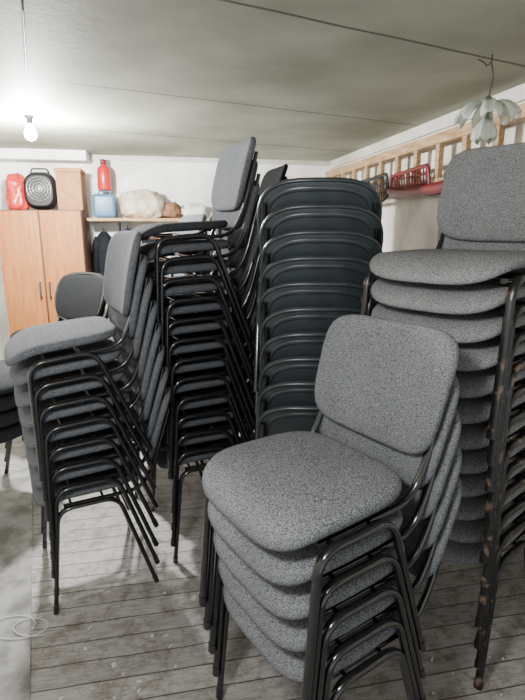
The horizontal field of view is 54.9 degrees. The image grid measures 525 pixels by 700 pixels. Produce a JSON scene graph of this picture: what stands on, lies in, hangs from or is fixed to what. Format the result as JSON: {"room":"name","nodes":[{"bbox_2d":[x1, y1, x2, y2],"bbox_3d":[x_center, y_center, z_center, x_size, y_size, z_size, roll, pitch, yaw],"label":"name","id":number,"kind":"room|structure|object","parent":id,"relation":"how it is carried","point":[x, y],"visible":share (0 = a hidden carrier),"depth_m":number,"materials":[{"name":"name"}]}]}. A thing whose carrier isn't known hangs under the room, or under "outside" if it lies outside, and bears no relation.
{"room":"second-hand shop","nodes":[
{"label":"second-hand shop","id":0,"kind":"room"},
{"bbox_2d":[0,160,331,359],"bbox_3d":[-1.131,-0.879,5.503,4.050,2.300,0.100,-3,14,-11],"label":"wall","id":1,"kind":"structure","parent":0,"point":[182,183],"depth_m":5.25,"materials":[{"name":"paint"}]},
{"bbox_2d":[87,218,208,230],"bbox_3d":[-1.153,-1.223,5.187,1.180,0.245,0.340,-3,14,-11],"label":"wall shelf","id":2,"kind":"object","parent":1,"relation":"attached to","point":[117,220],"visible":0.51,"depth_m":5.01,"materials":[{"name":"wood"}]},
{"bbox_2d":[92,190,116,217],"bbox_3d":[-1.575,-1.455,5.046,0.220,0.267,0.180,-3,14,-11],"label":"canister","id":3,"kind":"object","parent":2,"relation":"on","point":[104,205],"visible":0.99,"depth_m":4.97,"materials":[{"name":"blue plastic"}]},
{"bbox_2d":[97,159,110,190],"bbox_3d":[-1.565,-1.726,4.984,0.130,0.290,0.130,-3,14,-11],"label":"bottle","id":4,"kind":"object","parent":3,"relation":"on","point":[103,172],"visible":0.99,"depth_m":4.94,"materials":[{"name":"plastic"}]},
{"bbox_2d":[118,189,163,217],"bbox_3d":[-1.222,-1.480,5.114,0.461,0.286,0.276,-3,14,-11],"label":"cloth sack","id":5,"kind":"object","parent":2,"relation":"on","point":[141,203],"visible":0.94,"depth_m":5.01,"materials":[{"name":"white fabric"}]},
{"bbox_2d":[162,202,180,217],"bbox_3d":[-0.938,-1.433,5.175,0.210,0.168,0.226,-3,14,-11],"label":"bag","id":6,"kind":"object","parent":2,"relation":"on","point":[171,209],"visible":0.81,"depth_m":5.10,"materials":[{"name":"plastic"}]},
{"bbox_2d":[181,203,207,215],"bbox_3d":[-0.705,-1.439,5.224,0.261,0.156,0.256,0,13,0],"label":"bundle","id":7,"kind":"object","parent":2,"relation":"on","point":[188,209],"visible":0.67,"depth_m":5.13,"materials":[{"name":"fabric"}]},
{"bbox_2d":[89,155,330,165],"bbox_3d":[-1.120,-1.960,5.186,3.850,0.050,0.024,-3,14,-11],"label":"trim","id":8,"kind":"structure","parent":1,"relation":"attached to","point":[92,157],"depth_m":5.25,"materials":[{"name":"white paint"}]},
{"label":"coat hook","id":9,"kind":"object","parent":1,"relation":"attached to","visible":0},
{"bbox_2d":[92,231,111,276],"bbox_3d":[-1.635,-0.909,5.279,0.288,0.642,0.126,-3,14,-11],"label":"jacket","id":10,"kind":"object","parent":9,"relation":"hanging from","point":[100,244],"visible":0.48,"depth_m":5.21,"materials":[{"name":"grey fabric"}]},
{"bbox_2d":[0,0,524,160],"bbox_3d":[-0.359,-1.137,1.407,4.050,0.100,8.100,-3,14,-11],"label":"ceiling","id":11,"kind":"structure","parent":0,"point":[316,80],"depth_m":2.38,"materials":[{"name":"white paint"}]},
{"bbox_2d":[21,0,36,140],"bbox_3d":[-1.117,-1.254,2.452,0.080,0.156,2.113,-6,15,-24],"label":"lamp","id":12,"kind":"object","parent":11,"relation":"attached to","point":[30,133],"visible":1,"depth_m":3.31,"materials":[{"name":"white glass"}]},
{"bbox_2d":[24,115,33,123],"bbox_3d":[-1.540,-1.520,3.339,0.060,0.050,0.060,0,13,0],"label":"socket","id":13,"kind":"object","parent":12,"relation":"attached to","point":[29,118],"depth_m":3.32,"materials":[{"name":"white plastic"}]},
{"bbox_2d":[454,54,521,144],"bbox_3d":[0.985,-1.091,2.207,0.273,0.360,0.278,0,13,0],"label":"lamp","id":14,"kind":"object","parent":11,"relation":"hanging from","point":[485,130],"visible":1,"depth_m":2.20,"materials":[{"name":"glass"}]},
{"bbox_2d":[0,433,524,699],"bbox_3d":[-0.359,1.198,1.964,4.050,0.100,8.100,-3,14,-11],"label":"floor","id":15,"kind":"structure","parent":0,"point":[100,553],"depth_m":2.06,"materials":[{"name":"grey wood"}]},
{"bbox_2d":[0,465,32,699],"bbox_3d":[-1.466,1.102,2.133,0.900,0.006,2.600,-6,15,-23],"label":"rug","id":16,"kind":"object","parent":15,"relation":"on","point":[16,495],"visible":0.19,"depth_m":2.31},
{"bbox_2d":[0,421,22,473],"bbox_3d":[-1.636,0.454,2.947,0.610,0.897,0.546,5,14,21],"label":"chair","id":17,"kind":"object","parent":16,"relation":"on","point":[8,433],"visible":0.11,"depth_m":2.82,"materials":[{"name":"grey fabric"}]},
{"bbox_2d":[0,406,19,461],"bbox_3d":[-1.623,0.363,2.923,0.610,0.897,0.546,5,14,20],"label":"chair","id":18,"kind":"object","parent":17,"relation":"on","point":[10,416],"visible":0.12,"depth_m":2.77,"materials":[{"name":"grey fabric"}]},
{"bbox_2d":[0,391,15,448],"bbox_3d":[-1.610,0.273,2.899,0.610,0.897,0.546,5,14,21],"label":"chair","id":19,"kind":"object","parent":18,"relation":"on","point":[7,401],"visible":0.04,"depth_m":2.73,"materials":[{"name":"grey fabric"}]},
{"bbox_2d":[0,360,13,394],"bbox_3d":[-1.598,0.183,2.874,0.610,0.897,0.546,5,14,21],"label":"chair","id":20,"kind":"object","parent":19,"relation":"on","point":[6,387],"visible":0.16,"depth_m":2.72,"materials":[{"name":"grey fabric"}]},
{"bbox_2d":[0,615,47,639],"bbox_3d":[-0.977,1.116,2.038,0.237,0.004,0.127,0,13,0],"label":"loose cable","id":21,"kind":"object","parent":16,"relation":"on","point":[13,615],"visible":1,"depth_m":2.03,"materials":[{"name":"white plastic"}]},
{"bbox_2d":[0,210,91,335],"bbox_3d":[-2.088,-0.482,5.032,0.740,1.745,0.571,-3,14,-11],"label":"wardrobe","id":22,"kind":"object","parent":15,"relation":"on","point":[38,248],"visible":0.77,"depth_m":4.70,"materials":[{"name":"brown wood"}]},
{"bbox_2d":[5,172,29,209],"bbox_3d":[-2.296,-1.483,4.732,0.196,0.341,0.261,-3,14,-11],"label":"plastic bag","id":23,"kind":"object","parent":22,"relation":"on","point":[15,194],"visible":0.74,"depth_m":4.64,"materials":[{"name":"red plastic"}]},
{"bbox_2d":[24,168,57,209],"bbox_3d":[-2.082,-1.514,4.756,0.290,0.378,0.211,-3,14,-11],"label":"heater","id":24,"kind":"object","parent":22,"relation":"on","point":[40,190],"visible":0.98,"depth_m":4.68,"materials":[{"name":"black plastic"}]},
{"bbox_2d":[26,176,50,200],"bbox_3d":[-2.063,-1.486,4.659,0.216,0.216,0.006,-3,14,-11],"label":"grille","id":25,"kind":"object","parent":24,"relation":"attached to","point":[38,188],"depth_m":4.66,"materials":[{"name":"metal"}]},
{"bbox_2d":[54,167,86,210],"bbox_3d":[-1.820,-1.523,4.823,0.235,0.376,0.315,-3,14,-11],"label":"storage box","id":26,"kind":"object","parent":22,"relation":"on","point":[70,182],"visible":0.91,"depth_m":4.69,"materials":[{"name":"beige cardboard"}]},
{"bbox_2d":[31,387,170,614],"bbox_3d":[-0.747,0.591,2.370,0.610,0.897,0.546,-7,15,-27],"label":"chair","id":27,"kind":"object","parent":15,"relation":"on","point":[164,411],"visible":0.28,"depth_m":2.18,"materials":[{"name":"grey fabric"}]},
{"bbox_2d":[28,366,168,596],"bbox_3d":[-0.751,0.501,2.344,0.618,0.912,0.546,-8,16,-27],"label":"chair","id":28,"kind":"object","parent":27,"relation":"on","point":[162,390],"visible":0.3,"depth_m":2.15,"materials":[{"name":"black metal"}]},
{"bbox_2d":[25,344,164,578],"bbox_3d":[-0.756,0.413,2.318,0.625,0.930,0.546,-9,16,-26],"label":"chair","id":29,"kind":"object","parent":28,"relation":"on","point":[158,369],"visible":0.31,"depth_m":2.13,"materials":[{"name":"grey fabric"}]},
{"bbox_2d":[22,323,161,559],"bbox_3d":[-0.763,0.325,2.291,0.590,0.919,0.546,-7,15,-27],"label":"chair","id":30,"kind":"object","parent":29,"relation":"on","point":[155,348],"visible":0.37,"depth_m":2.10,"materials":[{"name":"black metal"}]},
{"bbox_2d":[18,298,158,540],"bbox_3d":[-0.771,0.237,2.264,0.583,0.927,0.546,-7,15,-28],"label":"chair","id":31,"kind":"object","parent":30,"relation":"on","point":[25,416],"visible":0.41,"depth_m":2.07,"materials":[{"name":"black metal"}]},
{"bbox_2d":[14,276,155,521],"bbox_3d":[-0.781,0.149,2.237,0.575,0.935,0.546,-7,15,-27],"label":"chair","id":32,"kind":"object","parent":31,"relation":"on","point":[21,394],"visible":0.46,"depth_m":2.05,"materials":[{"name":"grey fabric"}]},
{"bbox_2d":[9,253,154,501],"bbox_3d":[-0.792,0.061,2.209,0.568,0.942,0.546,-7,15,-27],"label":"chair","id":33,"kind":"object","parent":32,"relation":"on","point":[18,373],"visible":0.56,"depth_m":2.02,"materials":[{"name":"grey fabric"}]},
{"bbox_2d":[4,231,151,481],"bbox_3d":[-0.805,-0.027,2.184,0.560,0.950,0.546,-7,15,-26],"label":"chair","id":34,"kind":"object","parent":33,"relation":"on","point":[122,256],"visible":0.96,"depth_m":2.04,"materials":[{"name":"grey fabric"}]},
{"bbox_2d":[134,450,202,498],"bbox_3d":[-0.625,0.374,3.282,0.610,0.897,0.546,-6,15,-25],"label":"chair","id":35,"kind":"object","parent":15,"relation":"on","point":[196,462],"visible":0.02,"depth_m":3.10,"materials":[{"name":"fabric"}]},
{"bbox_2d":[135,448,204,482],"bbox_3d":[-0.628,0.281,3.261,0.614,0.902,0.546,-7,15,-25],"label":"chair","id":36,"kind":"object","parent":35,"relation":"on","point":[201,461],"visible":0.02,"depth_m":3.01,"materials":[{"name":"metal"}]},
{"bbox_2d":[150,400,254,563],"bbox_3d":[-0.283,0.524,2.688,0.604,0.879,0.546,-6,15,-24],"label":"chair","id":37,"kind":"object","parent":15,"relation":"on","point":[161,461],"visible":0.1,"depth_m":2.43,"materials":[{"name":"metal"}]},
{"bbox_2d":[151,391,254,546],"bbox_3d":[-0.286,0.435,2.667,0.606,0.883,0.546,-6,15,-22],"label":"chair","id":38,"kind":"object","parent":37,"relation":"on","point":[210,437],"visible":0.16,"depth_m":2.42,"materials":[{"name":"metal"}]},
{"bbox_2d":[150,374,254,530],"bbox_3d":[-0.290,0.348,2.644,0.609,0.889,0.546,-6,15,-23],"label":"chair","id":39,"kind":"object","parent":38,"relation":"on","point":[215,418],"visible":0.21,"depth_m":2.40,"materials":[{"name":"metal"}]},
{"bbox_2d":[148,354,253,513],"bbox_3d":[-0.293,0.260,2.622,0.611,0.894,0.546,-7,15,-23],"label":"chair","id":40,"kind":"object","parent":39,"relation":"on","point":[214,400],"visible":0.2,"depth_m":2.39,"materials":[{"name":"metal"}]},
{"bbox_2d":[171,334,254,496],"bbox_3d":[-0.299,0.172,2.602,0.614,0.901,0.547,-8,15,-25],"label":"chair","id":41,"kind":"object","parent":40,"relation":"on","point":[209,382],"visible":0.23,"depth_m":2.35,"materials":[{"name":"metal"}]},
{"bbox_2d":[168,312,254,478],"bbox_3d":[-0.303,0.085,2.579,0.616,0.906,0.546,-7,15,-23],"label":"chair","id":42,"kind":"object","parent":41,"relation":"on","point":[203,365],"visible":0.28,"depth_m":2.35,"materials":[{"name":"metal"}]},
{"bbox_2d":[164,269,259,461],"bbox_3d":[-0.309,-0.003,2.558,0.619,0.912,0.546,-8,15,-24],"label":"chair","id":43,"kind":"object","parent":42,"relation":"on","point":[188,347],"visible":0.29,"depth_m":2.34,"materials":[{"name":"metal"}]},
{"bbox_2d":[164,248,259,443],"bbox_3d":[-0.315,-0.090,2.535,0.589,0.896,0.546,-6,15,-23],"label":"chair","id":44,"kind":"object","parent":43,"relation":"on","point":[207,325],"visible":0.3,"depth_m":2.34,"materials":[{"name":"metal"}]},
{"bbox_2d":[164,229,259,424],"bbox_3d":[-0.323,-0.177,2.509,0.592,0.899,0.546,-6,15,-23],"label":"chair","id":45,"kind":"object","parent":44,"relation":"on","point":[207,305],"visible":0.36,"depth_m":2.33,"materials":[{"name":"metal"}]},
{"bbox_2d":[150,201,256,406],"bbox_3d":[-0.329,-0.264,2.486,0.590,0.902,0.546,-6,15,-25],"label":"chair","id":46,"kind":"object","parent":45,"relation":"on","point":[192,288],"visible":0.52,"depth_m":2.29,"materials":[{"name":"metal"}]},
{"bbox_2d":[145,182,260,372],"bbox_3d":[-0.334,-0.352,2.464,0.582,0.904,0.546,-6,14,-22],"label":"chair","id":47,"kind":"object","parent":46,"relation":"on","point":[187,267],"visible":0.47,"depth_m":2.28,"materials":[{"name":"fabric"}]},
{"bbox_2d":[139,160,260,366],"bbox_3d":[-0.345,-0.439,2.441,0.585,0.907,0.546,-6,15,-24],"label":"chair","id":48,"kind":"object","parent":47,"relation":"on","point":[184,249],"visible":0.53,"depth_m":2.27,"materials":[{"name":"fabric"}]},
{"bbox_2d":[131,136,257,344],"bbox_3d":[-0.349,-0.528,2.417,0.579,0.914,0.546,-6,15,-23],"label":"chair","id":49,"kind":"object","parent":48,"relation":"on","point":[234,163],"visible":0.84,"depth_m":2.26,"materials":[{"name":"grey fabric"}]},
{"bbox_2d":[256,405,320,438],"bbox_3d":[0.232,0.588,2.376,0.546,0.900,0.619,1,13,3],"label":"chair","id":50,"kind":"object","parent":15,"relation":"on","point":[287,418],"visible":0.15,"depth_m":2.03,"materials":[{"name":"black plastic"}]},
{"bbox_2d":[257,381,315,418],"bbox_3d":[0.234,0.491,2.366,0.546,0.900,0.619,1,13,3],"label":"chair","id":51,"kind":"object","parent":50,"relation":"on","point":[284,393],"visible":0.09,"depth_m":2.02,"materials":[{"name":"black plastic"}]},
{"bbox_2d":[258,356,319,393],"bbox_3d":[0.238,0.395,2.357,0.546,0.900,0.619,1,13,2],"label":"chair","id":52,"kind":"object","parent":51,"relation":"on","point":[300,368],"visible":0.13,"depth_m":2.00,"materials":[{"name":"black plastic"}]},
{"bbox_2d":[259,332,326,371],"bbox_3d":[0.238,0.299,2.347,0.546,0.900,0.619,0,13,1],"label":"chair","id":53,"kind":"object","parent":52,"relation":"on","point":[292,344],"visible":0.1,"depth_m":1.99,"materials":[{"name":"black plastic"}]},
{"bbox_2d":[259,307,370,350],"bbox_3d":[0.237,0.202,2.337,0.546,0.900,0.619,0,13,1],"label":"chair","id":54,"kind":"object","parent":53,"relation":"on","point":[293,319],"visible":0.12,"depth_m":1.97,"materials":[{"name":"black plastic"}]},
{"bbox_2d":[257,281,378,329],"bbox_3d":[0.238,0.106,2.328,0.546,0.900,0.619,1,13,3],"label":"chair","id":55,"kind":"object","parent":54,"relation":"on","point":[298,293],"visible":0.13,"depth_m":1.97,"materials":[{"name":"black plastic"}]},
{"bbox_2d":[254,256,380,439],"bbox_3d":[0.238,0.009,2.318,0.546,0.900,0.619,0,13,2],"label":"chair","id":56,"kind":"object","parent":55,"relation":"on","point":[295,268],"visible":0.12,"depth_m":1.96,"materials":[{"name":"black plastic"}]},
{"bbox_2d":[254,230,382,434],"bbox_3d":[0.240,-0.087,2.309,0.546,0.900,0.619,0,13,1],"label":"chair","id":57,"kind":"object","parent":56,"relation":"on","point":[361,245],"visible":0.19,"depth_m":1.95,"materials":[{"name":"black plastic"}]},
{"bbox_2d":[254,204,383,413],"bbox_3d":[0.239,-0.183,2.299,0.546,0.900,0.619,0,13,2],"label":"chair","id":58,"kind":"object","parent":57,"relation":"on","point":[296,217],"visible":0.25,"depth_m":1.94,"materials":[{"name":"black plastic"}]},
{"bbox_2d":[253,177,381,391],"bbox_3d":[0.238,-0.280,2.289,0.546,0.900,0.619,1,13,4],"label":"chair","id":59,"kind":"object","parent":58,"relation":"on","point":[306,190],"visible":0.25,"depth_m":1.93,"materials":[{"name":"black plastic"}]},
{"bbox_2d":[216,477,461,699],"bbox_3d":[0.220,0.779,1.582,0.610,0.897,0.546,-9,16,-33],"label":"chair","id":60,"kind":"object","parent":15,"relation":"on","point":[290,665],"visible":0.32,"depth_m":1.39,"materials":[{"name":"grey fabric"}]},
{"bbox_2d":[212,444,461,699],"bbox_3d":[0.207,0.681,1.551,0.613,0.900,0.546,-9,16,-32],"label":"chair","id":61,"kind":"object","parent":60,"relation":"on","point":[290,635],"visible":0.27,"depth_m":1.35,"materials":[{"name":"grey fabric"}]},
{"bbox_2d":[208,409,460,699],"bbox_3d":[0.193,0.584,1.520,0.615,0.906,0.546,-9,16,-32],"label":"chair","id":62,"kind":"object","parent":61,"relation":"on","point":[284,602],"visible":0.31,"depth_m":1.32,"materials":[{"name":"grey fabric"}]},
{"bbox_2d":[203,375,459,699],"bbox_3d":[0.178,0.487,1.490,0.618,0.912,0.546,-10,17,-33],"label":"chair","id":63,"kind":"object","parent":62,"relation":"on","point":[295,567],"visible":0.37,"depth_m":1.33,"materials":[{"name":"grey fabric"}]},
{"bbox_2d":[199,314,458,699],"bbox_3d":[0.166,0.391,1.456,0.620,0.918,0.546,-10,17,-33],"label":"chair","id":64,"kind":"object","parent":63,"relation":"on","point":[389,382],"visible":0.98,"depth_m":1.37,"materials":[{"name":"grey fabric"}]},
{"bbox_2d":[442,514,524,690],"bbox_3d":[0.798,0.670,2.040,0.610,0.897,0.546,-11,17,-39],"label":"chair","id":65,"kind":"object","parent":15,"relation":"on","point":[455,552],"visible":0.11,"depth_m":1.75,"materials":[{"name":"grey fabric"}]},
{"bbox_2d":[449,495,524,670],"bbox_3d":[0.789,0.584,2.014,0.611,0.898,0.546,-11,18,-39],"label":"chair","id":66,"kind":"object","parent":65,"relation":"on","point":[463,531],"visible":0.09,"depth_m":1.72,"materials":[{"name":"grey fabric"}]},
{"bbox_2d":[456,474,524,650],"bbox_3d":[0.781,0.499,1.988,0.612,0.899,0.546,-11,17,-39],"label":"chair","id":67,"kind":"object","parent":66,"relation":"on","point":[470,508],"visible":0.06,"depth_m":1.69,"materials":[{"name":"grey fabric"}]},
{"bbox_2d":[459,453,524,629],"bbox_3d":[0.771,0.414,1.962,0.613,0.900,0.546,-11,17,-39],"label":"chair","id":68,"kind":"object","parent":67,"relation":"on","point":[472,484],"visible":0.09,"depth_m":1.68,"materials":[{"name":"grey fabric"}]},
{"bbox_2d":[460,434,524,608],"bbox_3d":[0.764,0.329,1.934,0.614,0.902,0.546,-12,18,-40],"label":"chair","id":69,"kind":"object","parent":68,"relation":"on","point":[473,461],"visible":0.09,"depth_m":1.64,"materials":[{"name":"grey fabric"}]},
{"bbox_2d":[458,402,524,587],"bbox_3d":[0.757,0.245,1.905,0.615,0.904,0.546,-12,18,-40],"label":"chair","id":70,"kind":"object","parent":69,"relation":"on","point":[472,436],"visible":0.11,"depth_m":1.61,"materials":[{"name":"grey fabric"}]},
{"bbox_2d":[456,352,524,564],"bbox_3d":[0.749,0.161,1.879,0.615,0.906,0.546,-12,18,-39],"label":"chair","id":71,"kind":"object","parent":70,"relation":"on","point":[471,410],"visible":0.07,"depth_m":1.59,"materials":[{"name":"grey fabric"}]},
{"bbox_2d":[455,325,524,541],"bbox_3d":[0.740,0.076,1.851,0.616,0.908,0.546,-12,18,-39],"label":"chair","id":72,"kind":"object","parent":71,"relation":"on","point":[473,384],"visible":0.12,"depth_m":1.56,"materials":[{"name":"grey fabric"}]},
{"bbox_2d":[456,297,524,517],"bbox_3d":[0.733,-0.008,1.822,0.617,0.910,0.546,-13,18,-40],"label":"chair","id":73,"kind":"object","parent":72,"relation":"on","point":[482,355],"visible":0.14,"depth_m":1.53,"materials":[{"name":"grey fabric"}]},
{"bbox_2d":[371,268,524,492],"bbox_3d":[0.723,-0.093,1.796,0.618,0.912,0.546,-12,18,-39],"label":"chair","id":74,"kind":"object","parent":73,"relation":"on","point":[477,327],"visible":0.29,"depth_m":1.53,"materials":[{"name":"grey fabric"}]},
{"bbox_2d":[367,228,524,466],"bbox_3d":[0.715,-0.177,1.768,0.619,0.914,0.546,-12,18,-39],"label":"chair","id":75,"kind":"object","parent":74,"relation":"on","point":[487,295],"visible":0.39,"depth_m":1.55,"materials":[{"name":"grey fabric"}]},
{"bbox_2d":[360,142,524,440],"bbox_3d":[0.705,-0.262,1.741,0.619,0.916,0.546,-13,18,-39],"label":"chair","id":76,"kind":"object","parent":75,"relation":"on","point":[482,199],"visible":0.97,"depth_m":1.78,"materials":[{"name":"grey fabric"}]},
{"bbox_2d":[332,101,524,251],"bbox_3d":[1.588,-0.047,2.009,0.100,2.300,8.000,-3,14,-11],"label":"wall","id":77,"kind":"structure","parent":0,"point":[408,223],"depth_m":3.81,"materials":[{"name":"white paint"}]},
{"bbox_2d":[325,103,524,197],"bbox_3d":[1.099,-1.309,3.694,0.115,0.374,3.780,-3,14,-11],"label":"wooden ladder","id":78,"kind":"object","parent":77,"relation":"attached to","point":[438,140],"visible":0.34,"depth_m":3.48,"materials":[{"name":"wood"}]},
{"bbox_2d":[361,173,388,202],"bbox_3d":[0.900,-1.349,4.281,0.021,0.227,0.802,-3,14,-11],"label":"plastic basket","id":79,"kind":"object","parent":78,"relation":"attached to","point":[384,175],"visible":0.3,"depth_m":4.03,"materials":[{"name":"black plastic"}]},
{"bbox_2d":[389,163,430,197],"bbox_3d":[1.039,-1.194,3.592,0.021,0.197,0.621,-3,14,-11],"label":"plastic basket","id":80,"kind":"object","parent":78,"relation":"attached to","point":[427,174],"visible":0.72,"depth_m":3.54,"materials":[{"name":"red plastic"}]},
{"bbox_2d":[387,180,442,196],"bbox_3d":[1.079,-1.091,3.354,0.071,0.134,1.122,-3,14,-11],"label":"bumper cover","id":81,"kind":"object","parent":78,"relation":"attached to","point":[432,188],"visible":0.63,"depth_m":3.40,"materials":[{"name":"red paint"}]},
{"bbox_2d":[330,83,524,168],"bbox_3d":[1.527,-1.124,1.740,0.025,0.080,8.000,-3,14,-11],"label":"trim","id":82,"kind":"structure","parent":77,"relation":"attached to","point":[516,94],"depth_m":3.67,"materials":[{"name":"white paint"}]},
{"bbox_3d":[-0.143,-0.756,3.634,0.610,0.897,0.546,-4,14,-15],"label":"chair","id":83,"kind":"object","parent":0,"visible":0},
{"bbox_2d":[207,164,287,291],"bbox_3d":[-0.155,-0.845,3.607,0.610,0.897,0.546,-4,14,-15],"label":"chair","id":84,"kind":"object","parent":83,"relation":"on","point":[272,176],"visible":0.13,"depth_m":3.62,"materials":[{"name":"black fabric"}]},
{"bbox_3d":[-0.631,-0.080,3.162,0.610,0.897,0.546,-8,16,-24],"label":"chair","id":85,"kind":"object","parent":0,"visible":0},
{"bbox_2d":[108,250,209,319],"bbox_3d":[-0.642,-0.171,3.132,0.592,0.916,0.546,-6,15,-25],"label":"chair","id":86,"kind":"object","parent":85,"relation":"on","point":[208,251],"visible":0.02,"depth_m":2.94,"materials":[{"name":"metal"}]},
{"bbox_2d":[105,231,207,309],"bbox_3d":[-0.649,-0.262,3.110,0.589,0.920,0.546,-6,15,-24],"label":"chair","id":87,"kind":"object","parent":86,"relation":"on","point":[202,252],"visible":0.03,"depth_m":2.95,"materials":[{"name":"fabric"}]},
{"bbox_2d":[165,214,206,276],"bbox_3d":[-0.655,-0.353,3.085,0.586,0.923,0.546,-6,15,-25],"label":"chair","id":88,"kind":"object","parent":87,"relation":"on","point":[197,217],"visible":0.09,"depth_m":3.11,"materials":[{"name":"fabric"}]},
{"bbox_3d":[-1.471,0.143,3.842,0.546,0.919,0.621,8,15,29],"label":"chair","id":89,"kind":"object","parent":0,"visible":0},
{"bbox_3d":[-1.481,0.063,3.814,0.546,0.919,0.621,7,15,28],"label":"chair","id":90,"kind":"object","parent":89,"relation":"on","visible":0},
{"bbox_2d":[9,272,104,339],"bbox_3d":[-1.498,-0.096,3.755,0.546,0.919,0.621,7,15,29],"label":"chair","id":91,"kind":"object","parent":90,"relation":"on","point":[77,294],"visible":0.35,"depth_m":3.88,"materials":[{"name":"black fabric"}]},
{"bbox_2d":[57,301,106,320],"bbox_3d":[-1.490,-0.016,3.784,0.546,0.919,0.621,7,15,28],"label":"chair","id":92,"kind":"object","parent":90,"relation":"on","point":[105,303],"visible":0.03,"depth_m":3.77,"materials":[{"name":"black metal"}]},
{"label":"coat hook","id":93,"kind":"object","parent":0,"visible":0},
{"bbox_2d":[141,239,160,260],"bbox_3d":[-1.164,-0.978,5.358,0.249,0.540,0.126,-3,14,-11],"label":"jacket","id":94,"kind":"object","parent":93,"relation":"hanging from","point":[153,240],"visible":0.02,"depth_m":5.28,"materials":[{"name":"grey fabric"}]},
{"bbox_3d":[-2.288,0.130,1.267,0.100,2.300,8.000,-3,14,-11],"label":"wall","id":95,"kind":"structure","parent":0,"visible":0},
{"bbox_2d":[0,148,89,163],"bbox_3d":[-2.342,-1.849,4.808,1.300,0.090,0.280,-3,14,-11],"label":"trim","id":96,"kind":"structure","parent":95,"relation":"attached to","point":[6,154],"depth_m":4.75,"materials":[{"name":"paint"}]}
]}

